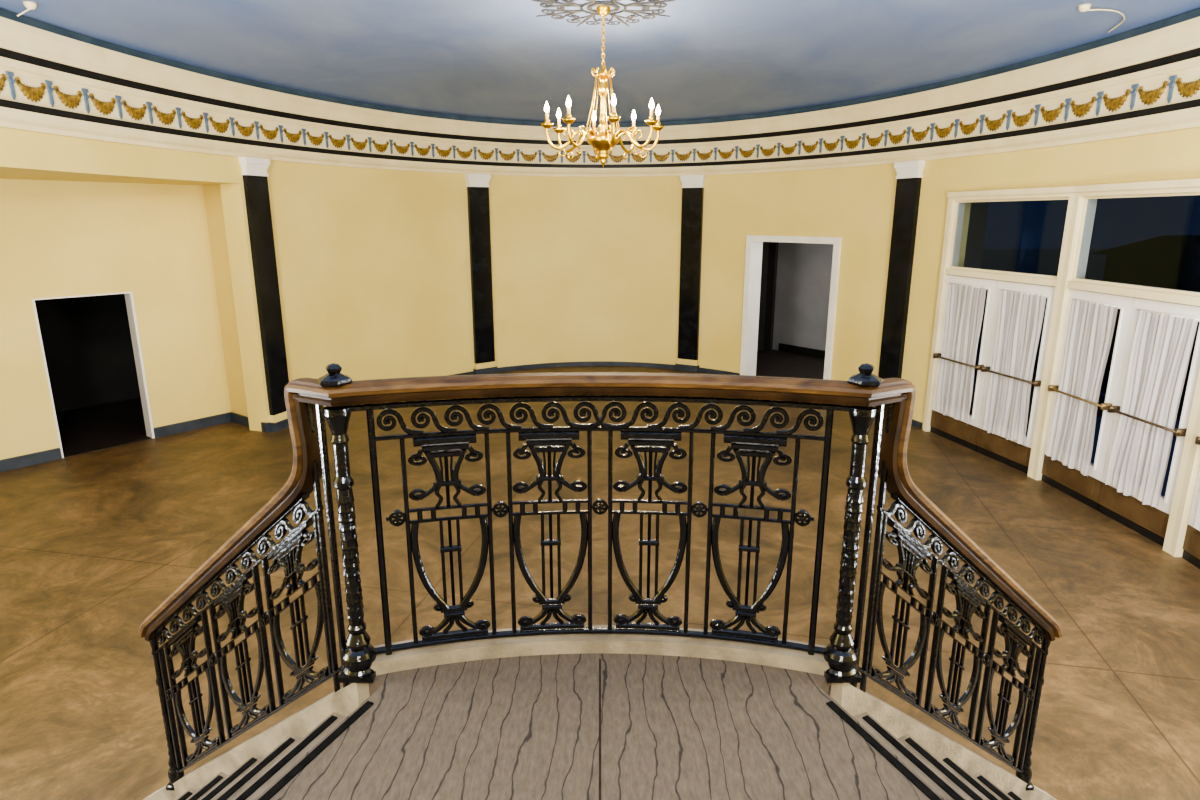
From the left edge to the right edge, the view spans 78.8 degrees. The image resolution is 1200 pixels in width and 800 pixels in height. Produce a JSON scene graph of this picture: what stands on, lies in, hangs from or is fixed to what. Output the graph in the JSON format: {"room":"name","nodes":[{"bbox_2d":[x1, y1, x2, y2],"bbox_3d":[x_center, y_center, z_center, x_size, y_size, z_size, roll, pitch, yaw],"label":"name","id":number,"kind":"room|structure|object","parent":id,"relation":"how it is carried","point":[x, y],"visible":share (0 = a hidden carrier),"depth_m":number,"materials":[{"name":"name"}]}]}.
{"room":"historic interior","nodes":[
{"label":"historic interior","id":0,"kind":"room"},
{"bbox_2d":[35,294,139,411],"bbox_3d":[-7.090,-0.938,9.524,2.450,2.700,3.700,10,17,36],"label":"wall","id":1,"kind":"structure","parent":0,"point":[87,341],"depth_m":10.82,"materials":[{"name":"black"}]},
{"bbox_2d":[0,169,213,184],"bbox_3d":[-6.358,-1.929,5.754,3.385,0.150,7.500,0,14,0],"label":"ceiling","id":2,"kind":"structure","parent":0,"point":[4,174],"depth_m":7.73,"materials":[{"name":"beige paint"}]},
{"bbox_2d":[0,179,230,459],"bbox_3d":[-6.615,-0.858,7.965,0.150,3.300,4.978,10,17,36],"label":"wall","id":3,"kind":"structure","parent":0,"point":[151,242],"depth_m":8.70,"materials":[{"name":"beige paint"}]},
{"bbox_2d":[32,292,154,457],"bbox_3d":[-6.093,-0.331,8.810,0.172,1.868,1.016,10,17,36],"label":"door frame","id":4,"kind":"structure","parent":3,"relation":"in","point":[129,299],"depth_m":9.07,"materials":[{"name":"white paint"}]},
{"bbox_2d":[0,412,231,471],"bbox_3d":[-6.573,0.703,8.258,0.030,0.130,4.878,10,17,36],"label":"baseboard","id":5,"kind":"structure","parent":3,"relation":"attached to","point":[26,460],"depth_m":9.38,"materials":[{"name":"wood"}]},
{"bbox_2d":[0,127,239,183],"bbox_3d":[-3.494,-0.267,3.128,2.750,4.500,12.484,-5,15,-20],"label":"wall","id":6,"kind":"structure","parent":0,"point":[20,150],"depth_m":7.06,"materials":[{"name":"beige paint"}]},
{"bbox_2d":[0,71,15,99],"bbox_3d":[-4.784,-2.514,5.777,0.026,0.215,0.389,1,14,2],"label":"swag","id":7,"kind":"object","parent":6,"relation":"attached to","point":[9,74],"visible":1,"depth_m":5.91,"materials":[{"name":"blue paint"}]},
{"bbox_2d":[15,77,53,106],"bbox_3d":[-4.766,-2.611,6.167,0.026,0.215,0.389,1,14,4],"label":"swag","id":8,"kind":"object","parent":6,"relation":"attached to","point":[32,93],"visible":1,"depth_m":6.17,"materials":[{"name":"gold paint"}]},
{"bbox_2d":[54,86,89,113],"bbox_3d":[-4.736,-2.710,6.559,0.026,0.215,0.390,1,14,6],"label":"swag","id":9,"kind":"object","parent":6,"relation":"attached to","point":[71,101],"visible":1,"depth_m":6.56,"materials":[{"name":"gold paint"}]},
{"bbox_2d":[90,93,122,118],"bbox_3d":[-4.692,-2.807,6.949,0.026,0.215,0.389,2,14,8],"label":"swag","id":10,"kind":"object","parent":6,"relation":"attached to","point":[104,107],"visible":1,"depth_m":6.96,"materials":[{"name":"gold paint"}]},
{"bbox_2d":[122,100,152,123],"bbox_3d":[-4.636,-2.904,7.335,0.026,0.215,0.389,2,14,9],"label":"swag","id":11,"kind":"object","parent":6,"relation":"attached to","point":[138,113],"visible":1,"depth_m":7.34,"materials":[{"name":"gold paint"}]},
{"bbox_2d":[153,106,181,128],"bbox_3d":[-4.566,-3.000,7.720,0.026,0.215,0.389,3,14,11],"label":"swag","id":12,"kind":"object","parent":6,"relation":"attached to","point":[165,118],"visible":1,"depth_m":7.72,"materials":[{"name":"gold paint"}]},
{"bbox_2d":[182,111,208,132],"bbox_3d":[-4.482,-3.095,8.099,0.026,0.215,0.389,3,14,13],"label":"swag","id":13,"kind":"object","parent":6,"relation":"attached to","point":[192,122],"visible":1,"depth_m":8.10,"materials":[{"name":"gold paint"}]},
{"bbox_2d":[209,116,234,136],"bbox_3d":[-4.382,-3.190,8.480,0.026,0.215,0.389,4,15,14],"label":"swag","id":14,"kind":"object","parent":6,"relation":"attached to","point":[220,127],"visible":1,"depth_m":8.48,"materials":[{"name":"gold paint"}]},
{"bbox_2d":[203,176,269,416],"bbox_3d":[-4.683,-1.268,9.607,0.905,3.300,0.250,10,17,36],"label":"wall","id":15,"kind":"structure","parent":6,"relation":"attached to","point":[212,193],"depth_m":9.62,"materials":[{"name":"beige paint"}]},
{"bbox_2d":[235,121,259,139],"bbox_3d":[-4.271,-3.283,8.853,0.026,0.215,0.389,4,15,17],"label":"swag","id":16,"kind":"object","parent":6,"relation":"attached to","point":[244,130],"visible":1,"depth_m":8.86,"materials":[{"name":"gold paint"}]},
{"bbox_2d":[231,412,269,432],"bbox_3d":[-4.746,0.295,9.886,0.935,0.130,0.060,10,17,36],"label":"baseboard","id":17,"kind":"object","parent":6,"relation":"attached to","point":[236,418],"visible":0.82,"depth_m":9.91,"materials":[{"name":"wood"}]},
{"bbox_2d":[239,157,288,431],"bbox_3d":[-4.258,-1.303,9.414,0.108,3.460,0.400,4,15,17],"label":"pilaster","id":18,"kind":"object","parent":6,"relation":"attached to","point":[254,170],"visible":0.88,"depth_m":9.34,"materials":[{"name":"black stone"}]},
{"bbox_2d":[220,157,970,430],"bbox_3d":[-0.015,-2.338,11.409,9.299,4.500,4.770,0,14,0],"label":"wall","id":19,"kind":"structure","parent":0,"point":[374,271],"depth_m":11.86,"materials":[{"name":"beige paint"}]},
{"bbox_2d":[260,125,283,142],"bbox_3d":[-4.143,-3.376,9.225,0.026,0.215,0.389,5,15,19],"label":"swag","id":20,"kind":"object","parent":19,"relation":"attached to","point":[268,134],"visible":1,"depth_m":9.23,"materials":[{"name":"gold paint"}]},
{"bbox_2d":[284,128,306,144],"bbox_3d":[-4.000,-3.467,9.589,0.026,0.215,0.389,6,15,21],"label":"swag","id":21,"kind":"object","parent":19,"relation":"attached to","point":[292,137],"visible":1,"depth_m":9.60,"materials":[{"name":"gold paint"}]},
{"bbox_2d":[307,132,328,147],"bbox_3d":[-3.841,-3.557,9.949,0.026,0.215,0.389,6,15,24],"label":"swag","id":22,"kind":"object","parent":19,"relation":"attached to","point":[315,140],"visible":1,"depth_m":9.95,"materials":[{"name":"gold paint"}]},
{"bbox_2d":[329,134,350,149],"bbox_3d":[-3.666,-3.644,10.297,0.026,0.215,0.389,7,16,26],"label":"swag","id":23,"kind":"object","parent":19,"relation":"attached to","point":[338,143],"visible":1,"depth_m":10.30,"materials":[{"name":"gold paint"}]},
{"bbox_2d":[351,137,371,152],"bbox_3d":[-3.472,-3.730,10.641,0.026,0.215,0.389,8,16,29],"label":"swag","id":24,"kind":"object","parent":19,"relation":"attached to","point":[358,145],"visible":1,"depth_m":10.64,"materials":[{"name":"gold paint"}]},
{"bbox_2d":[372,139,392,153],"bbox_3d":[-3.260,-3.813,10.972,0.026,0.215,0.389,9,17,32],"label":"swag","id":25,"kind":"object","parent":19,"relation":"attached to","point":[379,147],"visible":1,"depth_m":10.98,"materials":[{"name":"gold paint"}]},
{"bbox_2d":[393,142,413,155],"bbox_3d":[-3.031,-3.893,11.290,0.026,0.215,0.389,10,17,36],"label":"swag","id":26,"kind":"object","parent":19,"relation":"attached to","point":[400,149],"visible":1,"depth_m":11.29,"materials":[{"name":"gold paint"}]},
{"bbox_2d":[414,144,434,157],"bbox_3d":[-2.781,-3.968,11.592,0.026,0.215,0.390,12,18,40],"label":"swag","id":27,"kind":"object","parent":19,"relation":"attached to","point":[421,151],"visible":1,"depth_m":11.59,"materials":[{"name":"gold paint"}]},
{"bbox_2d":[435,145,455,158],"bbox_3d":[-2.507,-4.040,11.879,0.389,0.215,0.026,-13,19,-43],"label":"swag","id":28,"kind":"object","parent":19,"relation":"attached to","point":[441,152],"visible":1,"depth_m":11.88,"materials":[{"name":"gold paint"}]},
{"bbox_2d":[456,147,476,159],"bbox_3d":[-2.215,-4.105,12.140,0.389,0.215,0.026,-12,18,-39],"label":"swag","id":29,"kind":"object","parent":19,"relation":"attached to","point":[462,154],"visible":1,"depth_m":12.14,"materials":[{"name":"gold paint"}]},
{"bbox_2d":[465,174,497,374],"bbox_3d":[-2.063,-2.141,12.766,0.440,3.460,0.108,-11,18,-37],"label":"pilaster","id":30,"kind":"object","parent":19,"relation":"attached to","point":[477,185],"visible":0.97,"depth_m":12.72,"materials":[{"name":"black stone"}]},
{"bbox_2d":[477,148,497,160],"bbox_3d":[-1.897,-4.165,12.378,0.389,0.215,0.026,-10,17,-34],"label":"swag","id":31,"kind":"object","parent":19,"relation":"attached to","point":[483,155],"visible":1,"depth_m":12.38,"materials":[{"name":"gold paint"}]},
{"bbox_2d":[499,149,519,161],"bbox_3d":[-1.561,-4.217,12.585,0.390,0.215,0.026,-8,16,-28],"label":"swag","id":32,"kind":"object","parent":19,"relation":"attached to","point":[508,157],"visible":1,"depth_m":12.59,"materials":[{"name":"gold paint"}]},
{"bbox_2d":[520,150,541,161],"bbox_3d":[-1.202,-4.259,12.755,0.389,0.215,0.026,-6,15,-23],"label":"swag","id":33,"kind":"object","parent":19,"relation":"attached to","point":[526,157],"visible":1,"depth_m":12.75,"materials":[{"name":"gold paint"}]},
{"bbox_2d":[542,151,563,162],"bbox_3d":[-0.831,-4.291,12.884,0.389,0.215,0.026,-4,15,-15],"label":"swag","id":34,"kind":"object","parent":19,"relation":"attached to","point":[549,158],"visible":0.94,"depth_m":12.88,"materials":[{"name":"gold paint"}]},
{"bbox_2d":[564,151,585,162],"bbox_3d":[-0.441,-4.312,12.965,0.389,0.215,0.026,-2,14,-9],"label":"swag","id":35,"kind":"object","parent":19,"relation":"attached to","point":[575,158],"visible":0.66,"depth_m":12.96,"materials":[{"name":"gold paint"}]},
{"bbox_2d":[269,361,922,431],"bbox_3d":[-0.026,-0.156,11.795,8.703,0.080,4.478,0,14,0],"label":"baseboard","id":36,"kind":"structure","parent":19,"relation":"attached to","point":[914,423],"depth_m":13.72,"materials":[{"name":"wood"}]},
{"bbox_2d":[587,152,607,163],"bbox_3d":[-0.046,-4.320,12.997,0.389,0.215,0.026,0,14,-2],"label":"swag","id":37,"kind":"object","parent":19,"relation":"attached to","point":[592,158],"visible":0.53,"depth_m":13.00,"materials":[{"name":"gold paint"}]},
{"bbox_2d":[0,106,1199,176],"bbox_3d":[0.000,-2.183,5.505,9.740,0.145,15.740,0,14,0],"label":"trim","id":38,"kind":"structure","parent":19,"relation":"attached to","point":[1187,118],"depth_m":8.59,"materials":[{"name":"white paint"}]},
{"bbox_2d":[0,8,1199,127],"bbox_3d":[0.000,-2.947,5.314,9.740,0.080,15.740,0,14,0],"label":"trim","id":39,"kind":"structure","parent":19,"relation":"attached to","point":[3,13],"depth_m":8.65,"materials":[{"name":"paint"}]},
{"bbox_2d":[0,99,1199,167],"bbox_3d":[0.000,-2.283,5.480,9.740,0.060,15.740,0,14,0],"label":"trim","id":40,"kind":"structure","parent":19,"relation":"attached to","point":[3,103],"depth_m":8.67,"materials":[{"name":"black paint"}]},
{"bbox_2d":[0,56,1199,164],"bbox_3d":[0.000,-2.440,5.441,9.740,0.265,15.740,0,14,0],"label":"trim","id":41,"kind":"structure","parent":19,"relation":"attached to","point":[1191,74],"depth_m":8.68,"materials":[{"name":"white paint"}]},
{"bbox_2d":[0,48,1199,144],"bbox_3d":[0.000,-2.661,5.385,9.740,0.070,15.740,0,14,0],"label":"trim","id":42,"kind":"structure","parent":19,"relation":"attached to","point":[5,53],"depth_m":8.50,"materials":[{"name":"black paint"}]},
{"bbox_2d":[0,16,1199,140],"bbox_3d":[0.000,-2.802,5.350,9.740,0.220,15.740,0,14,0],"label":"trim","id":43,"kind":"structure","parent":19,"relation":"attached to","point":[15,36],"depth_m":8.33,"materials":[{"name":"beige paint"}]},
{"bbox_2d":[609,153,629,162],"bbox_3d":[0.348,-4.315,12.979,0.389,0.215,0.026,2,14,7],"label":"swag","id":44,"kind":"object","parent":19,"relation":"attached to","point":[614,158],"visible":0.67,"depth_m":12.98,"materials":[{"name":"gold paint"}]},
{"bbox_2d":[631,150,652,162],"bbox_3d":[0.738,-4.298,12.909,0.390,0.215,0.026,4,14,14],"label":"swag","id":45,"kind":"object","parent":19,"relation":"attached to","point":[637,158],"visible":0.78,"depth_m":12.91,"materials":[{"name":"gold paint"}]},
{"bbox_2d":[653,150,674,161],"bbox_3d":[1.118,-4.268,12.789,0.390,0.215,0.026,5,15,21],"label":"swag","id":46,"kind":"object","parent":19,"relation":"attached to","point":[660,158],"visible":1,"depth_m":12.79,"materials":[{"name":"gold paint"}]},
{"bbox_2d":[675,149,695,161],"bbox_3d":[1.478,-4.227,12.627,0.389,0.215,0.026,7,16,26],"label":"swag","id":47,"kind":"object","parent":19,"relation":"attached to","point":[679,156],"visible":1,"depth_m":12.62,"materials":[{"name":"gold paint"}]},
{"bbox_2d":[675,175,705,371],"bbox_3d":[1.610,-2.215,13.063,0.440,3.460,0.108,8,16,29],"label":"pilaster","id":48,"kind":"object","parent":19,"relation":"attached to","point":[692,186],"visible":1,"depth_m":13.03,"materials":[{"name":"black stone"}]},
{"bbox_2d":[696,147,717,160],"bbox_3d":[1.818,-4.178,12.430,0.389,0.215,0.026,9,17,32],"label":"swag","id":49,"kind":"object","parent":19,"relation":"attached to","point":[703,156],"visible":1,"depth_m":12.42,"materials":[{"name":"gold paint"}]},
{"bbox_2d":[718,146,738,159],"bbox_3d":[2.139,-4.120,12.200,0.389,0.215,0.026,11,18,37],"label":"swag","id":50,"kind":"object","parent":19,"relation":"attached to","point":[725,155],"visible":1,"depth_m":12.19,"materials":[{"name":"gold paint"}]},
{"bbox_2d":[739,144,759,157],"bbox_3d":[2.439,-4.056,11.941,0.389,0.215,0.026,13,19,42],"label":"swag","id":51,"kind":"object","parent":19,"relation":"attached to","point":[747,153],"visible":1,"depth_m":11.94,"materials":[{"name":"gold paint"}]},
{"bbox_2d":[760,142,780,156],"bbox_3d":[2.718,-3.986,11.661,0.027,0.215,0.390,-12,18,-40],"label":"swag","id":52,"kind":"object","parent":19,"relation":"attached to","point":[765,152],"visible":1,"depth_m":11.65,"materials":[{"name":"gold paint"}]},
{"bbox_2d":[740,235,841,379],"bbox_3d":[3.181,-1.431,11.988,0.427,2.460,1.939,-10,17,-36],"label":"door frame","id":53,"kind":"structure","parent":19,"relation":"in","point":[754,243],"depth_m":12.38,"materials":[{"name":"white paint"}]},
{"bbox_2d":[781,140,801,154],"bbox_3d":[2.973,-3.911,11.364,0.026,0.215,0.390,-11,17,-36],"label":"swag","id":54,"kind":"object","parent":19,"relation":"attached to","point":[789,150],"visible":1,"depth_m":11.35,"materials":[{"name":"gold paint"}]},
{"bbox_2d":[802,138,822,153],"bbox_3d":[3.209,-3.832,11.048,0.026,0.215,0.389,-9,17,-33],"label":"swag","id":55,"kind":"object","parent":19,"relation":"attached to","point":[811,148],"visible":1,"depth_m":11.03,"materials":[{"name":"gold paint"}]},
{"bbox_2d":[823,136,844,151],"bbox_3d":[3.425,-3.750,10.720,0.026,0.215,0.389,-8,16,-30],"label":"swag","id":56,"kind":"object","parent":19,"relation":"attached to","point":[830,147],"visible":1,"depth_m":10.71,"materials":[{"name":"gold paint"}]},
{"bbox_2d":[844,133,865,148],"bbox_3d":[3.621,-3.666,10.382,0.026,0.215,0.389,-7,16,-27],"label":"swag","id":57,"kind":"object","parent":19,"relation":"attached to","point":[851,144],"visible":1,"depth_m":10.36,"materials":[{"name":"gold paint"}]},
{"bbox_2d":[866,130,888,146],"bbox_3d":[3.803,-3.578,10.031,0.026,0.215,0.389,-6,15,-24],"label":"swag","id":58,"kind":"object","parent":19,"relation":"attached to","point":[873,142],"visible":1,"depth_m":10.01,"materials":[{"name":"gold paint"}]},
{"bbox_2d":[888,127,910,144],"bbox_3d":[3.965,-3.489,9.677,0.026,0.215,0.389,-6,15,-21],"label":"swag","id":59,"kind":"object","parent":19,"relation":"attached to","point":[895,139],"visible":1,"depth_m":9.66,"materials":[{"name":"gold paint"}]},
{"bbox_2d":[875,160,924,406],"bbox_3d":[4.053,-1.444,9.977,0.108,3.460,0.430,-5,15,-21],"label":"pilaster","id":60,"kind":"object","parent":19,"relation":"attached to","point":[909,176],"visible":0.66,"depth_m":9.85,"materials":[{"name":"black stone"}]},
{"bbox_2d":[911,123,934,141],"bbox_3d":[4.112,-3.398,9.312,0.026,0.215,0.389,-5,15,-19],"label":"swag","id":61,"kind":"object","parent":19,"relation":"attached to","point":[918,136],"visible":1,"depth_m":9.29,"materials":[{"name":"gold paint"}]},
{"bbox_2d":[0,349,1199,799],"bbox_3d":[-1.500,1.065,7.482,19.000,0.204,20.000,0,14,0],"label":"floor","id":62,"kind":"structure","parent":0,"point":[92,543],"depth_m":5.84,"materials":[{"name":"concrete"}]},
{"bbox_2d":[143,625,1056,799],"bbox_3d":[0.000,1.848,1.095,5.548,1.383,4.327,0,14,0],"label":"staircase","id":63,"kind":"structure","parent":62,"relation":"on","point":[556,716],"depth_m":2.14,"materials":[{"name":"beige stone"}]},
{"bbox_2d":[138,363,1061,789],"bbox_3d":[0.000,0.762,2.593,3.657,1.923,0.646,0,14,0],"label":"balustrade","id":64,"kind":"object","parent":63,"relation":"on","point":[893,399],"visible":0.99,"depth_m":2.33,"materials":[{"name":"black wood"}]},
{"bbox_2d":[0,0,1199,122],"bbox_3d":[0.000,-3.107,5.274,9.700,0.250,15.700,0,14,0],"label":"ceiling","id":65,"kind":"structure","parent":0,"point":[491,59],"depth_m":7.59,"materials":[{"name":"blue paint"}]},
{"bbox_2d":[17,1,36,16],"bbox_3d":[-4.517,-3.079,5.770,0.130,0.113,0.108,0,14,0],"label":"ceiling sensor","id":66,"kind":"object","parent":65,"relation":"attached to","point":[29,5],"visible":1,"depth_m":5.74,"materials":[{"name":"white plastic"}]},
{"bbox_2d":[541,5,663,166],"bbox_3d":[0.030,-2.890,6.802,1.100,1.397,1.103,3,14,12],"label":"chandelier","id":67,"kind":"object","parent":65,"relation":"hanging from","point":[601,140],"visible":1,"depth_m":6.78,"materials":[{"name":"gold metal"}]},
{"bbox_2d":[531,0,674,26],"bbox_3d":[0.030,-3.560,6.635,1.260,0.012,1.260,0,14,0],"label":"ceiling medallion","id":68,"kind":"object","parent":65,"relation":"attached to","point":[569,3],"visible":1,"depth_m":6.70,"materials":[{"name":"paint"}]},
{"bbox_2d":[1078,4,1124,32],"bbox_3d":[4.313,-3.246,6.187,0.849,0.083,0.239,-12,18,-39],"label":"light fixture","id":69,"kind":"object","parent":65,"relation":"attached to","point":[1084,7],"visible":1,"depth_m":6.00,"materials":[{"name":"white metal"}]},
{"bbox_2d":[757,242,778,350],"bbox_3d":[2.743,-2.334,14.694,2.350,2.900,0.280,-10,17,-36],"label":"wall","id":70,"kind":"structure","parent":0,"point":[770,249],"depth_m":15.29,"materials":[{"name":"black paint"}]},
{"bbox_2d":[772,202,988,350],"bbox_3d":[4.005,-1.997,13.137,2.450,3.000,4.341,-10,17,-36],"label":"wall","id":71,"kind":"structure","parent":0,"point":[803,280],"depth_m":14.76,"materials":[{"name":"white paint"}]},
{"bbox_2d":[778,343,824,358],"bbox_3d":[4.972,-0.753,14.018,0.040,0.160,3.861,-10,17,-36],"label":"baseboard","id":72,"kind":"structure","parent":71,"relation":"attached to","point":[817,353],"depth_m":15.03,"materials":[{"name":"black paint"}]},
{"bbox_2d":[953,127,1199,191],"bbox_3d":[3.494,-0.280,3.179,2.776,4.500,12.569,5,15,20],"label":"wall","id":73,"kind":"structure","parent":0,"point":[1169,155],"depth_m":7.08,"materials":[{"name":"beige paint"}]},
{"bbox_2d":[935,119,959,137],"bbox_3d":[4.242,-3.306,8.944,0.026,0.215,0.389,-4,15,-17],"label":"swag","id":74,"kind":"object","parent":73,"relation":"attached to","point":[941,132],"visible":1,"depth_m":8.93,"materials":[{"name":"gold paint"}]},
{"bbox_2d":[930,275,1000,450],"bbox_3d":[4.443,-0.474,9.005,0.172,2.050,0.868,-3,14,-12],"label":"door","id":75,"kind":"structure","parent":73,"relation":"in","point":[962,433],"depth_m":8.88,"materials":[{"name":"white paint"}]},
{"bbox_2d":[934,283,987,423],"bbox_3d":[4.413,-0.574,8.973,0.054,1.665,0.670,-3,14,-12],"label":"curtain","id":76,"kind":"object","parent":75,"relation":"hanging from","point":[965,303],"visible":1,"depth_m":8.96,"materials":[{"name":"white fabric"}]},
{"bbox_2d":[959,114,984,134],"bbox_3d":[4.358,-3.213,8.571,0.026,0.215,0.390,-4,15,-15],"label":"swag","id":77,"kind":"object","parent":73,"relation":"attached to","point":[968,128],"visible":1,"depth_m":8.56,"materials":[{"name":"gold paint"}]},
{"bbox_2d":[985,110,1011,131],"bbox_3d":[4.458,-3.118,8.192,0.026,0.215,0.389,-3,14,-13],"label":"swag","id":78,"kind":"object","parent":73,"relation":"attached to","point":[993,125],"visible":1,"depth_m":8.16,"materials":[{"name":"gold paint"}]},
{"bbox_2d":[923,186,1074,477],"bbox_3d":[4.578,-0.857,8.477,0.215,3.050,1.892,-3,14,-12],"label":"trim","id":79,"kind":"structure","parent":73,"relation":"attached to","point":[1067,191],"depth_m":8.23,"materials":[{"name":"white wood"}]},
{"bbox_2d":[948,197,1068,278],"bbox_3d":[4.575,-1.842,8.230,0.060,0.820,1.752,-3,14,-12],"label":"window","id":80,"kind":"structure","parent":73,"relation":"in","point":[957,203],"depth_m":8.67,"materials":[{"name":"white wood"}]},
{"bbox_2d":[976,281,1054,473],"bbox_3d":[4.627,-0.266,8.174,0.172,2.050,0.868,-3,14,-12],"label":"door","id":81,"kind":"structure","parent":73,"relation":"in","point":[1009,452],"depth_m":8.18,"materials":[{"name":"white paint"}]},
{"bbox_2d":[982,289,1047,444],"bbox_3d":[4.597,-0.365,8.143,0.051,1.669,0.670,-3,14,-12],"label":"curtain","id":82,"kind":"object","parent":81,"relation":"hanging from","point":[1020,314],"visible":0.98,"depth_m":8.12,"materials":[{"name":"white fabric"}]},
{"bbox_2d":[1012,104,1040,127],"bbox_3d":[4.546,-3.023,7.810,0.026,0.215,0.389,-3,14,-11],"label":"swag","id":83,"kind":"object","parent":73,"relation":"attached to","point":[1019,120],"visible":1,"depth_m":7.79,"materials":[{"name":"gold paint"}]},
{"bbox_2d":[1041,98,1071,122],"bbox_3d":[4.620,-2.925,7.422,0.026,0.215,0.389,-2,14,-9],"label":"swag","id":84,"kind":"object","parent":73,"relation":"attached to","point":[1051,115],"visible":1,"depth_m":7.40,"materials":[{"name":"gold paint"}]},
{"bbox_2d":[1071,91,1103,117],"bbox_3d":[4.679,-2.829,7.038,0.026,0.215,0.389,-2,14,-8],"label":"swag","id":85,"kind":"object","parent":73,"relation":"attached to","point":[1079,109],"visible":1,"depth_m":7.01,"materials":[{"name":"gold paint"}]},
{"bbox_2d":[1041,289,1135,510],"bbox_3d":[4.761,-0.026,7.214,0.172,2.050,0.844,-1,14,-3],"label":"door","id":86,"kind":"structure","parent":73,"relation":"in","point":[1086,490],"depth_m":7.06,"materials":[{"name":"white paint"}]},
{"bbox_2d":[1046,299,1120,476],"bbox_3d":[4.732,-0.126,7.187,0.046,1.668,0.646,-1,14,-3],"label":"curtain","id":87,"kind":"object","parent":86,"relation":"hanging from","point":[1091,325],"visible":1,"depth_m":7.18,"materials":[{"name":"white fabric"}]},
{"bbox_2d":[1032,178,1199,552],"bbox_3d":[4.829,-0.408,6.682,0.215,3.050,1.843,-1,14,-3],"label":"trim","id":88,"kind":"structure","parent":73,"relation":"attached to","point":[1184,185],"depth_m":6.96,"materials":[{"name":"white wood"}]},
{"bbox_2d":[1103,84,1138,111],"bbox_3d":[4.727,-2.732,6.650,0.026,0.215,0.389,-1,14,-5],"label":"swag","id":89,"kind":"object","parent":73,"relation":"attached to","point":[1115,103],"visible":1,"depth_m":6.62,"materials":[{"name":"gold paint"}]},
{"bbox_2d":[1071,192,1199,296],"bbox_3d":[4.826,-1.393,6.436,0.060,0.820,1.703,-1,14,-3],"label":"window","id":90,"kind":"structure","parent":73,"relation":"in","point":[1087,199],"depth_m":7.00,"materials":[{"name":"white wood"}]},
{"bbox_2d":[1098,298,1199,545],"bbox_3d":[4.809,0.180,6.389,0.172,2.050,0.844,-1,14,-3],"label":"door","id":91,"kind":"structure","parent":73,"relation":"in","point":[1150,522],"depth_m":6.41,"materials":[{"name":"white paint"}]},
{"bbox_2d":[1105,309,1199,506],"bbox_3d":[4.780,0.078,6.362,0.058,1.665,0.646,-1,14,-3],"label":"curtain","id":92,"kind":"object","parent":91,"relation":"hanging from","point":[1162,344],"visible":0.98,"depth_m":6.34,"materials":[{"name":"white fabric"}]},
{"bbox_2d":[1138,75,1176,104],"bbox_3d":[4.760,-2.634,6.258,0.026,0.215,0.389,-1,14,-3],"label":"swag","id":93,"kind":"object","parent":73,"relation":"attached to","point":[1148,97],"visible":1,"depth_m":6.24,"materials":[{"name":"gold paint"}]},
{"bbox_2d":[1169,404,1199,556],"bbox_3d":[4.797,0.039,4.893,0.215,3.050,1.848,1,14,5],"label":"trim","id":94,"kind":"structure","parent":73,"relation":"attached to","point":[1193,464],"depth_m":5.98,"materials":[{"name":"white wood"}]},
{"bbox_2d":[1176,78,1199,97],"bbox_3d":[4.779,-2.537,5.869,0.026,0.215,0.389,-1,14,-2],"label":"swag","id":95,"kind":"object","parent":73,"relation":"attached to","point":[1186,89],"visible":1,"depth_m":5.93,"materials":[{"name":"gold paint"}]},
{"bbox_2d":[1182,436,1199,568],"bbox_3d":[4.793,0.420,5.430,0.172,2.050,0.846,1,14,5],"label":"door","id":96,"kind":"structure","parent":73,"relation":"in","point":[1191,546],"depth_m":5.94,"materials":[{"name":"white paint"}]},
{"bbox_2d":[1191,487,1199,530],"bbox_3d":[4.764,0.319,5.408,0.051,1.665,0.648,1,14,5],"label":"curtain","id":97,"kind":"object","parent":96,"relation":"hanging from","point":[1195,523],"visible":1,"depth_m":5.84,"materials":[{"name":"white fabric"}]},
{"label":"outside","id":98,"kind":"structure","parent":0,"visible":0},
{"bbox_2d":[977,249,1196,419],"bbox_3d":[34.500,-5.144,32.730,51.000,0.200,74.000,0,14,0],"label":"ground","id":99,"kind":"structure","parent":98,"point":[1035,261],"depth_m":43.72,"materials":[{"name":"black"}]},
{"bbox_2d":[1090,235,1199,333],"bbox_3d":[17.500,-3.130,19.318,5.600,2.400,5.600,0,14,0],"label":"building","id":100,"kind":"structure","parent":99,"relation":"on","point":[1165,261],"depth_m":19.42,"materials":[{"name":"black"}]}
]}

